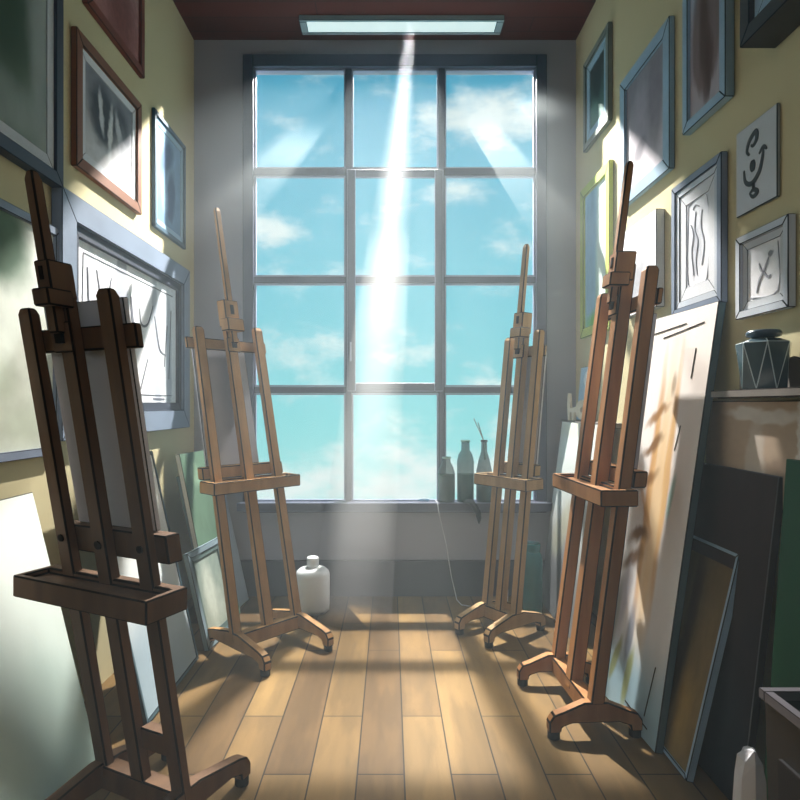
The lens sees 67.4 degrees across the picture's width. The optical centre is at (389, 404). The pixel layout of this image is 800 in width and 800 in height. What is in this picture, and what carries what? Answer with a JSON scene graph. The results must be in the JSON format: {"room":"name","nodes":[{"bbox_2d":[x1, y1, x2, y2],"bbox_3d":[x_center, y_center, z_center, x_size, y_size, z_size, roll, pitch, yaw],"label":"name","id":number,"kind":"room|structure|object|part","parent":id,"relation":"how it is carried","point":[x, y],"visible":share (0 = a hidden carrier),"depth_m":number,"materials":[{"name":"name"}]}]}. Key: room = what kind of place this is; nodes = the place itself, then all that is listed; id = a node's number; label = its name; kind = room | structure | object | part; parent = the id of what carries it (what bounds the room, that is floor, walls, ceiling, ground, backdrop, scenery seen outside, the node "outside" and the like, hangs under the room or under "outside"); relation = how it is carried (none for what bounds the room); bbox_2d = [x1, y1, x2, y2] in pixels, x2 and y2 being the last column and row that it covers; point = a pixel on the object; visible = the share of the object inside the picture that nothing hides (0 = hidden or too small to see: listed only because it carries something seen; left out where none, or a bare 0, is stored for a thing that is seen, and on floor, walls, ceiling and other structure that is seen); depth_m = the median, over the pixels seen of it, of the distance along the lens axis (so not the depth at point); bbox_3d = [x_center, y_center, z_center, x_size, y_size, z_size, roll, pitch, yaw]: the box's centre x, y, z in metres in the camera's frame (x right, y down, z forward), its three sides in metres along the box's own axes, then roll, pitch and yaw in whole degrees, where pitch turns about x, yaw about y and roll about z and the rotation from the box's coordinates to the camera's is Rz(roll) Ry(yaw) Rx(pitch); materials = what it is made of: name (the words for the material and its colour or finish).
{"room":"art studio","nodes":[
{"label":"art studio","id":0,"kind":"room"},
{"bbox_2d":[0,0,193,700],"bbox_3d":[-1.494,-0.644,1.410,0.100,4.089,6.220,0,0,0],"label":"wall","id":1,"kind":"structure","parent":0,"point":[167,86],"depth_m":3.57,"materials":[{"name":"paint"}]},
{"bbox_2d":[0,198,58,462],"bbox_3d":[-1.426,-0.270,2.060,0.034,0.960,1.020,0,0,0],"label":"framed picture","id":2,"kind":"object","parent":1,"relation":"attached to","point":[19,434],"visible":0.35,"depth_m":2.29},
{"bbox_2d":[0,0,63,187],"bbox_3d":[-1.419,-1.688,2.058,0.049,1.525,1.015,0,0,0],"label":"framed picture","id":3,"kind":"object","parent":1,"relation":"attached to","point":[31,31],"visible":1,"depth_m":2.37,"materials":[{"name":"wood"}]},
{"bbox_2d":[0,0,45,152],"bbox_3d":[-1.426,-1.688,2.058,0.033,1.315,0.805,0,0,0],"label":"artwork","id":4,"kind":"object","parent":3,"relation":"attached to","point":[22,22],"depth_m":2.31,"materials":[{"name":"fabric"}]},
{"bbox_2d":[71,26,141,214],"bbox_3d":[-1.429,-1.398,3.066,0.029,0.631,0.710,0,0,0],"label":"framed picture","id":5,"kind":"object","parent":1,"relation":"attached to","point":[106,116],"visible":1,"depth_m":2.99,"materials":[{"name":"brown wood"}]},
{"bbox_2d":[85,61,131,190],"bbox_3d":[-1.436,-1.398,3.066,0.013,0.431,0.510,0,0,0],"label":"artwork","id":6,"kind":"object","parent":5,"relation":"attached to","point":[108,118],"depth_m":3.04,"materials":[{"name":"paper"}]},
{"bbox_2d":[82,0,144,78],"bbox_3d":[-1.429,-2.295,3.136,0.029,0.826,0.654,0,0,0],"label":"framed picture","id":7,"kind":"object","parent":1,"relation":"attached to","point":[122,21],"visible":1,"depth_m":3.24},
{"bbox_2d":[93,0,138,61],"bbox_3d":[-1.436,-2.295,3.136,0.013,0.726,0.554,0,0,0],"label":"artwork","id":8,"kind":"object","parent":7,"relation":"attached to","point":[122,16],"depth_m":3.23,"materials":[{"name":"fabric"}]},
{"bbox_2d":[51,187,189,440],"bbox_3d":[-1.419,-0.390,3.368,0.049,1.089,1.628,0,0,0],"label":"framed picture","id":9,"kind":"object","parent":1,"relation":"attached to","point":[101,252],"visible":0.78,"depth_m":3.48},
{"bbox_2d":[79,239,175,402],"bbox_3d":[-1.438,-0.390,3.368,0.010,0.749,1.288,0,0,0],"label":"artwork","id":10,"kind":"object","parent":9,"relation":"attached to","point":[151,298],"depth_m":3.52,"materials":[{"name":"paper"}]},
{"bbox_3d":[-1.427,-0.390,3.368,0.031,0.849,1.388,0,0,0],"label":"frame","id":11,"kind":"part","parent":9,"relation":"part of","materials":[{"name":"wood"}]},
{"bbox_2d":[152,107,185,249],"bbox_3d":[-1.433,-1.442,3.906,0.021,0.720,0.552,0,0,0],"label":"framed picture","id":12,"kind":"object","parent":1,"relation":"attached to","point":[168,151],"visible":1,"depth_m":3.89},
{"bbox_2d":[157,125,179,235],"bbox_3d":[-1.440,-1.442,3.906,0.005,0.580,0.412,0,0,0],"label":"artwork","id":13,"kind":"object","parent":12,"relation":"attached to","point":[168,151],"depth_m":3.89,"materials":[{"name":"paper"}]},
{"bbox_2d":[173,0,595,39],"bbox_3d":[-0.037,-2.729,1.410,3.014,0.080,6.220,0,0,0],"label":"ceiling","id":14,"kind":"structure","parent":0,"point":[204,19],"depth_m":4.13,"materials":[{"name":"brown paint"}]},
{"bbox_2d":[299,15,504,34],"bbox_3d":[0.080,-2.671,4.220,1.420,0.035,0.170,0,0,0],"label":"recessed light","id":15,"kind":"object","parent":14,"relation":"in","point":[309,24],"visible":1,"depth_m":4.18,"materials":[{"name":"white glass"}]},
{"bbox_2d":[307,22,495,31],"bbox_3d":[0.080,-2.674,4.220,1.320,0.026,0.120,0,0,0],"label":"diffuser","id":16,"kind":"object","parent":15,"relation":"attached to","point":[311,26],"depth_m":4.22,"materials":[{"name":"white plastic"}]},
{"bbox_2d":[194,40,575,559],"bbox_3d":[-0.037,-0.644,4.460,2.814,4.089,0.080,0,0,0],"label":"wall","id":17,"kind":"structure","parent":0,"point":[218,64],"depth_m":4.42,"materials":[{"name":"grey paint"}]},
{"bbox_2d":[240,560,543,595],"bbox_3d":[-0.037,1.270,4.401,2.814,0.260,0.038,0,0,0],"label":"baseboard","id":18,"kind":"structure","parent":17,"relation":"attached to","point":[347,577],"depth_m":4.39,"materials":[{"name":"wood"}]},
{"bbox_2d":[237,54,551,512],"bbox_3d":[0.035,-0.887,4.375,2.260,3.345,0.190,0,0,0],"label":"window","id":19,"kind":"structure","parent":17,"relation":"in","point":[348,64],"depth_m":4.39,"materials":[{"name":"grey paint"}]},
{"bbox_3d":[-0.287,-0.390,4.383,0.012,0.140,0.015,0,0,0],"label":"sash handle","id":20,"kind":"part","parent":19,"relation":"part of","materials":[{"name":"white metal"}]},
{"bbox_3d":[0.035,0.729,4.327,2.260,0.062,0.094,0,0,0],"label":"sill","id":21,"kind":"part","parent":19,"relation":"part of","materials":[{"name":"grey paint"}]},
{"bbox_3d":[0.037,-0.913,4.401,0.705,1.626,0.021,0,0,0],"label":"sash","id":22,"kind":"part","parent":19,"relation":"part of","materials":[{"name":"glass"}]},
{"bbox_2d":[438,456,454,502],"bbox_3d":[0.408,0.534,4.335,0.124,0.324,0.124,0,0,0],"label":"bottle","id":23,"kind":"object","parent":19,"relation":"on","point":[446,474],"visible":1,"depth_m":4.29,"materials":[{"name":"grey glass"}]},
{"bbox_2d":[435,500,470,606],"bbox_3d":[0.423,1.044,4.236,0.308,0.710,0.070,0,0,41],"label":"cord","id":24,"kind":"object","parent":19,"relation":"hanging from","point":[435,500],"visible":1,"depth_m":4.25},
{"bbox_2d":[457,440,473,501],"bbox_3d":[0.545,0.474,4.335,0.122,0.444,0.122,0,0,0],"label":"bottle","id":25,"kind":"object","parent":19,"relation":"on","point":[465,462],"visible":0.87,"depth_m":4.29,"materials":[{"name":"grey glass"}]},
{"bbox_2d":[463,499,480,523],"bbox_3d":[0.582,0.755,4.256,0.130,0.173,0.047,0,0,10],"label":"rag","id":26,"kind":"object","parent":19,"relation":"hanging from","point":[471,502],"visible":1,"depth_m":4.24,"materials":[{"name":"grey fabric"}]},
{"bbox_2d":[476,440,491,502],"bbox_3d":[0.680,0.474,4.335,0.114,0.444,0.114,0,0,0],"label":"bottle","id":27,"kind":"object","parent":19,"relation":"on","point":[483,493],"visible":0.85,"depth_m":4.29,"materials":[{"name":"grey glass"}]},
{"bbox_2d":[84,596,727,799],"bbox_3d":[-0.037,1.440,1.410,3.014,0.080,6.220,0,0,0],"label":"floor","id":28,"kind":"structure","parent":0,"point":[402,705],"depth_m":2.65,"materials":[{"name":"brown wood"}]},
{"bbox_2d":[0,492,94,799],"bbox_3d":[-1.260,0.867,1.965,0.288,1.064,0.690,0,0,0],"label":"canvas","id":29,"kind":"object","parent":28,"relation":"on","point":[45,735],"visible":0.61,"depth_m":2.09,"materials":[{"name":"fabric"}]},
{"bbox_2d":[13,170,250,799],"bbox_3d":[-0.858,0.370,1.999,0.600,2.060,0.712,0,0,26],"label":"easel","id":30,"kind":"object","parent":28,"relation":"on","point":[124,770],"visible":1,"depth_m":1.87,"materials":[{"name":"brown wood"}]},
{"bbox_3d":[-0.973,-0.200,1.764,0.028,0.036,0.018,0,0,26],"label":"knob","id":31,"kind":"part","parent":30,"relation":"part of","materials":[{"name":"black metal"}]},
{"bbox_3d":[-0.967,-0.200,1.775,0.090,0.090,0.026,0,0,26],"label":"knob plate","id":32,"kind":"part","parent":30,"relation":"part of","materials":[{"name":"brown wood"}]},
{"bbox_2d":[13,564,186,625],"bbox_3d":[-0.916,0.585,1.880,0.600,0.070,0.160,0,0,26],"label":"tray","id":33,"kind":"object","parent":30,"relation":"on","point":[117,596],"depth_m":1.82,"materials":[{"name":"brown wood"}]},
{"bbox_2d":[44,297,160,530],"bbox_3d":[-0.910,0.037,1.893,0.360,0.711,0.145,0,0,26],"label":"canvas","id":34,"kind":"object","parent":30,"relation":"on","point":[88,310],"visible":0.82,"depth_m":1.88},
{"bbox_2d":[117,451,198,725],"bbox_3d":[-1.195,0.825,2.950,0.288,1.148,0.700,0,0,0],"label":"canvas","id":35,"kind":"object","parent":28,"relation":"on","point":[184,653],"visible":0.36,"depth_m":3.02,"materials":[{"name":"fabric"}]},
{"bbox_2d":[183,537,227,650],"bbox_3d":[-1.074,1.124,3.640,0.158,0.550,0.464,0,0,7],"label":"framed picture","id":36,"kind":"object","parent":28,"relation":"on","point":[202,563],"visible":0.67,"depth_m":3.57},
{"bbox_3d":[-1.078,1.125,3.641,0.136,0.481,0.394,0,0,7],"label":"frame","id":37,"kind":"part","parent":36,"relation":"part of","materials":[{"name":"grey wood"}]},
{"bbox_2d":[193,549,226,627],"bbox_3d":[-1.082,1.126,3.641,0.114,0.421,0.334,0,0,7],"label":"artwork","id":38,"kind":"object","parent":36,"relation":"attached to","point":[206,566],"depth_m":3.63,"materials":[{"name":"fabric"}]},
{"bbox_2d":[175,450,239,613],"bbox_3d":[-1.155,0.849,3.836,0.261,1.100,0.403,0,0,7],"label":"canvas","id":39,"kind":"object","parent":28,"relation":"on","point":[199,507],"visible":0.42,"depth_m":3.74},
{"bbox_2d":[176,476,248,607],"bbox_3d":[-1.171,0.919,4.016,0.248,0.960,0.605,0,0,7],"label":"canvas","id":40,"kind":"object","parent":28,"relation":"on","point":[242,595],"visible":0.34,"depth_m":4.22,"materials":[{"name":"fabric"}]},
{"bbox_2d":[185,207,333,676],"bbox_3d":[-0.798,0.070,3.541,0.868,2.660,0.600,0,0,43],"label":"easel","id":41,"kind":"object","parent":28,"relation":"on","point":[275,622],"visible":0.91,"depth_m":3.54,"materials":[{"name":"beige wood"}]},
{"bbox_2d":[191,349,258,466],"bbox_3d":[-1.008,-0.019,3.669,0.196,0.761,0.360,0,0,43],"label":"canvas","id":42,"kind":"object","parent":41,"relation":"on","point":[217,361],"visible":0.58,"depth_m":3.65},
{"bbox_3d":[-0.963,-0.370,3.695,0.030,0.090,0.090,0,0,43],"label":"knob plate","id":43,"kind":"part","parent":41,"relation":"part of","materials":[{"name":"beige wood"}]},
{"bbox_2d":[200,472,299,495],"bbox_3d":[-0.817,0.465,3.559,0.160,0.070,0.600,0,0,43],"label":"tray","id":44,"kind":"object","parent":41,"relation":"on","point":[248,483],"depth_m":3.50,"materials":[{"name":"beige wood"}]},
{"bbox_2d":[296,555,329,615],"bbox_3d":[-0.525,1.216,4.080,0.230,0.368,0.230,0,0,0],"label":"jug","id":45,"kind":"object","parent":28,"relation":"on","point":[313,579],"visible":0.9,"depth_m":3.98,"materials":[{"name":"white plastic"}]},
{"bbox_2d":[454,244,546,648],"bbox_3d":[0.685,0.185,3.704,0.513,2.430,0.440,0,0,-36],"label":"easel","id":46,"kind":"object","parent":28,"relation":"on","point":[507,616],"visible":1,"depth_m":3.72,"materials":[{"name":"brown wood"}]},
{"bbox_2d":[474,472,542,491],"bbox_3d":[0.731,0.475,3.737,0.160,0.070,0.440,0,0,-36],"label":"tray","id":47,"kind":"object","parent":46,"relation":"on","point":[510,481],"depth_m":3.66,"materials":[{"name":"brown wood"}]},
{"bbox_3d":[0.814,-0.340,3.797,0.021,0.090,0.090,0,0,-36],"label":"knob plate","id":48,"kind":"part","parent":46,"relation":"part of","materials":[{"name":"brown wood"}]},
{"bbox_2d":[519,351,546,464],"bbox_3d":[0.878,0.015,3.819,0.108,0.709,0.220,0,0,-36],"label":"canvas","id":49,"kind":"object","parent":46,"relation":"on","point":[544,357],"visible":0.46,"depth_m":3.75},
{"bbox_2d":[522,541,542,613],"bbox_3d":[0.955,1.161,4.020,0.136,0.478,0.136,0,0,0],"label":"bottle","id":50,"kind":"object","parent":28,"relation":"on","point":[533,578],"visible":0.7,"depth_m":3.96,"materials":[{"name":"glass"}]},
{"bbox_3d":[0.955,0.954,4.020,0.108,0.063,0.108,0,0,0],"label":"spout","id":51,"kind":"part","parent":50,"relation":"part of","materials":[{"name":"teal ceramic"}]},
{"bbox_2d":[543,421,597,637],"bbox_3d":[1.172,0.758,3.926,0.203,1.283,0.751,0,0,0],"label":"canvas","id":52,"kind":"object","parent":28,"relation":"on","point":[570,431],"visible":0.38,"depth_m":4.05},
{"bbox_2d":[517,161,662,740],"bbox_3d":[0.894,0.135,2.772,0.489,2.530,0.620,0,0,-3],"label":"easel","id":53,"kind":"object","parent":28,"relation":"on","point":[589,704],"visible":1,"depth_m":2.74,"materials":[{"name":"orange wood"}]},
{"bbox_2d":[553,473,637,506],"bbox_3d":[0.928,0.385,2.774,0.160,0.070,0.620,0,0,-3],"label":"tray","id":54,"kind":"object","parent":53,"relation":"on","point":[601,492],"depth_m":2.61,"materials":[{"name":"orange wood"}]},
{"bbox_3d":[1.025,-0.460,2.779,0.017,0.036,0.028,0,0,-3],"label":"knob","id":55,"kind":"part","parent":53,"relation":"part of","materials":[{"name":"grey metal"}]},
{"bbox_3d":[1.037,-0.460,2.780,0.022,0.090,0.090,0,0,-3],"label":"knob plate","id":56,"kind":"part","parent":53,"relation":"part of","materials":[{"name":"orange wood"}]},
{"bbox_2d":[634,313,656,468],"bbox_3d":[1.104,-0.060,2.673,0.107,0.679,0.140,0,0,-3],"label":"canvas","id":57,"kind":"object","parent":53,"relation":"on","point":[655,314],"visible":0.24,"depth_m":2.60},
{"bbox_2d":[605,301,725,753],"bbox_3d":[1.192,0.490,2.694,0.298,1.820,0.571,0,0,-4],"label":"canvas","id":58,"kind":"object","parent":28,"relation":"on","point":[659,536],"visible":0.76,"depth_m":2.58,"materials":[{"name":"fabric"}]},
{"bbox_2d":[663,535,738,782],"bbox_3d":[1.208,0.976,2.410,0.225,0.848,0.380,0,0,0],"label":"framed picture","id":59,"kind":"object","parent":28,"relation":"on","point":[711,585],"visible":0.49,"depth_m":2.33,"materials":[{"name":"blue metal"}]},
{"bbox_2d":[692,462,782,799],"bbox_3d":[1.277,0.822,2.325,0.162,1.155,0.550,0,0,0],"label":"canvas","id":60,"kind":"object","parent":28,"relation":"on","point":[739,511],"visible":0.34,"depth_m":2.17},
{"bbox_2d":[732,746,766,799],"bbox_3d":[1.113,1.228,1.862,0.084,0.344,0.101,0,0,0],"label":"bottle","id":61,"kind":"object","parent":28,"relation":"on","point":[749,775],"visible":1,"depth_m":1.83,"materials":[{"name":"white plastic"}]},
{"bbox_2d":[759,687,799,799],"bbox_3d":[1.189,1.102,1.530,0.282,0.596,0.360,0,0,0],"label":"waste bin","id":62,"kind":"object","parent":28,"relation":"on","point":[782,704],"visible":1,"depth_m":1.63,"materials":[{"name":"grey plastic"}]},
{"bbox_3d":[1.060,1.130,1.520,0.019,0.340,0.220,0,0,0],"label":"panel","id":63,"kind":"part","parent":62,"relation":"part of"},
{"bbox_2d":[764,459,799,799],"bbox_3d":[1.240,0.773,1.695,0.110,1.201,0.460,0,0,0],"label":"leaning board","id":64,"kind":"object","parent":28,"relation":"on","point":[785,672],"visible":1,"depth_m":1.87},
{"bbox_2d":[576,0,799,768],"bbox_3d":[1.420,-0.644,1.410,0.100,4.089,6.220,0,0,0],"label":"wall","id":65,"kind":"structure","parent":0,"point":[764,78],"depth_m":2.59,"materials":[{"name":"paint"}]},
{"bbox_2d":[561,420,621,428],"bbox_3d":[1.312,0.123,3.950,0.115,0.030,0.900,0,0,0],"label":"wall shelf","id":66,"kind":"object","parent":65,"relation":"attached to","point":[618,425],"visible":0.32,"depth_m":3.93,"materials":[{"name":"grey wood"}]},
{"bbox_2d":[567,393,583,420],"bbox_3d":[1.281,0.012,4.080,0.022,0.190,0.222,0,0,-20],"label":"ornament","id":67,"kind":"object","parent":66,"relation":"on","point":[572,412],"visible":0.67,"depth_m":4.12,"materials":[{"name":"beige ceramic"}]},
{"bbox_2d":[576,367,587,419],"bbox_3d":[1.339,-0.078,4.110,0.046,0.371,0.260,0,0,0],"label":"picture card","id":68,"kind":"object","parent":66,"relation":"on","point":[583,376],"visible":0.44,"depth_m":4.17,"materials":[{"name":"paper"}]},
{"bbox_2d":[580,159,613,338],"bbox_3d":[1.355,-0.985,3.951,0.029,1.038,0.560,0,0,0],"label":"framed picture","id":69,"kind":"object","parent":65,"relation":"attached to","point":[597,197],"visible":0.8,"depth_m":3.98},
{"bbox_2d":[585,177,604,327],"bbox_3d":[1.362,-0.985,3.951,0.013,0.908,0.430,0,0,0],"label":"artwork","id":70,"kind":"object","parent":69,"relation":"attached to","point":[595,194],"depth_m":3.98,"materials":[{"name":"fabric"}]},
{"bbox_2d":[583,22,612,152],"bbox_3d":[1.355,-2.055,3.927,0.029,0.608,0.478,0,0,0],"label":"framed picture","id":71,"kind":"object","parent":65,"relation":"attached to","point":[598,67],"visible":1,"depth_m":3.89},
{"bbox_2d":[590,50,603,129],"bbox_3d":[1.362,-2.055,3.927,0.013,0.398,0.268,0,0,0],"label":"artwork","id":72,"kind":"object","parent":71,"relation":"attached to","point":[597,68],"depth_m":3.92,"materials":[{"name":"paper"}]},
{"bbox_2d":[623,209,664,318],"bbox_3d":[1.347,-0.735,3.208,0.044,0.490,0.438,0,0,0],"label":"picture","id":73,"kind":"object","parent":65,"relation":"attached to","point":[646,237],"visible":0.62,"depth_m":3.06},
{"bbox_2d":[620,16,674,205],"bbox_3d":[1.355,-1.505,3.192,0.029,0.735,0.622,0,0,0],"label":"framed picture","id":74,"kind":"object","parent":65,"relation":"attached to","point":[647,92],"visible":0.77,"depth_m":3.12,"materials":[{"name":"blue metal"}]},
{"bbox_2d":[627,43,662,187],"bbox_3d":[1.362,-1.505,3.192,0.013,0.595,0.482,0,0,0],"label":"artwork","id":75,"kind":"object","parent":74,"relation":"attached to","point":[645,86],"depth_m":3.17,"materials":[{"name":"paper"}]},
{"bbox_2d":[671,151,727,313],"bbox_3d":[1.355,-0.721,2.645,0.029,0.615,0.432,0,0,0],"label":"framed picture","id":76,"kind":"object","parent":65,"relation":"attached to","point":[699,203],"visible":0.98,"depth_m":2.61},
{"bbox_3d":[1.358,-0.721,2.645,0.022,0.545,0.362,0,0,0],"label":"frame","id":77,"kind":"part","parent":76,"relation":"part of","materials":[{"name":"white wood"}]},
{"bbox_2d":[687,192,707,287],"bbox_3d":[1.361,-0.713,2.643,0.016,0.422,0.197,0,0,0],"label":"artwork","id":78,"kind":"object","parent":76,"relation":"attached to","point":[697,203],"depth_m":2.64,"materials":[{"name":"paper"}]},
{"bbox_2d":[682,0,733,134],"bbox_3d":[1.349,-1.821,2.558,0.039,1.190,0.351,0,0,0],"label":"framed picture","id":79,"kind":"object","parent":65,"relation":"attached to","point":[707,25],"visible":1,"depth_m":2.57,"materials":[{"name":"wood"}]},
{"bbox_2d":[690,0,719,117],"bbox_3d":[1.357,-1.821,2.558,0.023,1.100,0.261,0,0,0],"label":"artwork","id":80,"kind":"object","parent":79,"relation":"attached to","point":[704,14],"depth_m":2.57,"materials":[{"name":"paper"}]},
{"bbox_2d":[706,400,799,525],"bbox_3d":[1.355,0.200,2.240,0.027,0.430,0.620,0,0,0],"label":"wall panel","id":81,"kind":"object","parent":65,"relation":"attached to","point":[755,436],"visible":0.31,"depth_m":2.21,"materials":[{"name":"beige paint"}]},
{"bbox_2d":[711,387,799,398],"bbox_3d":[1.272,-0.038,1.917,0.195,0.027,0.935,0,0,0],"label":"wall shelf","id":82,"kind":"object","parent":65,"relation":"attached to","point":[788,392],"visible":1,"depth_m":1.94,"materials":[{"name":"grey wood"}]},
{"bbox_2d":[735,329,791,388],"bbox_3d":[1.273,-0.155,2.049,0.162,0.203,0.166,0,0,-14],"label":"jar","id":83,"kind":"object","parent":82,"relation":"on","point":[763,359],"visible":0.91,"depth_m":2.00,"materials":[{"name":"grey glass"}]},
{"bbox_2d":[739,356,799,389],"bbox_3d":[1.362,-0.119,1.905,0.012,0.131,0.850,0,0,0],"label":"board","id":84,"kind":"object","parent":82,"relation":"on","point":[794,369],"visible":0.07,"depth_m":2.01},
{"bbox_2d":[736,103,779,217],"bbox_3d":[1.361,-0.895,2.227,0.016,0.329,0.249,0,0,0],"label":"drawing sheet","id":85,"kind":"object","parent":65,"relation":"attached to","point":[757,144],"visible":1,"depth_m":2.21,"materials":[{"name":"white paper"}]},
{"bbox_2d":[735,213,795,319],"bbox_3d":[1.355,-0.488,2.175,0.029,0.316,0.310,0,0,0],"label":"framed picture","id":86,"kind":"object","parent":65,"relation":"attached to","point":[765,256],"visible":1,"depth_m":2.15},
{"bbox_2d":[748,237,779,301],"bbox_3d":[1.362,-0.488,2.175,0.013,0.196,0.190,0,0,0],"label":"artwork","id":87,"kind":"object","parent":86,"relation":"attached to","point":[763,254],"depth_m":2.17,"materials":[{"name":"paper"}]},
{"bbox_2d":[740,0,799,47],"bbox_3d":[1.304,-1.633,1.815,0.129,0.735,0.630,0,0,0],"label":"framed picture","id":88,"kind":"object","parent":65,"relation":"attached to","point":[763,23],"visible":1,"depth_m":2.03}
]}

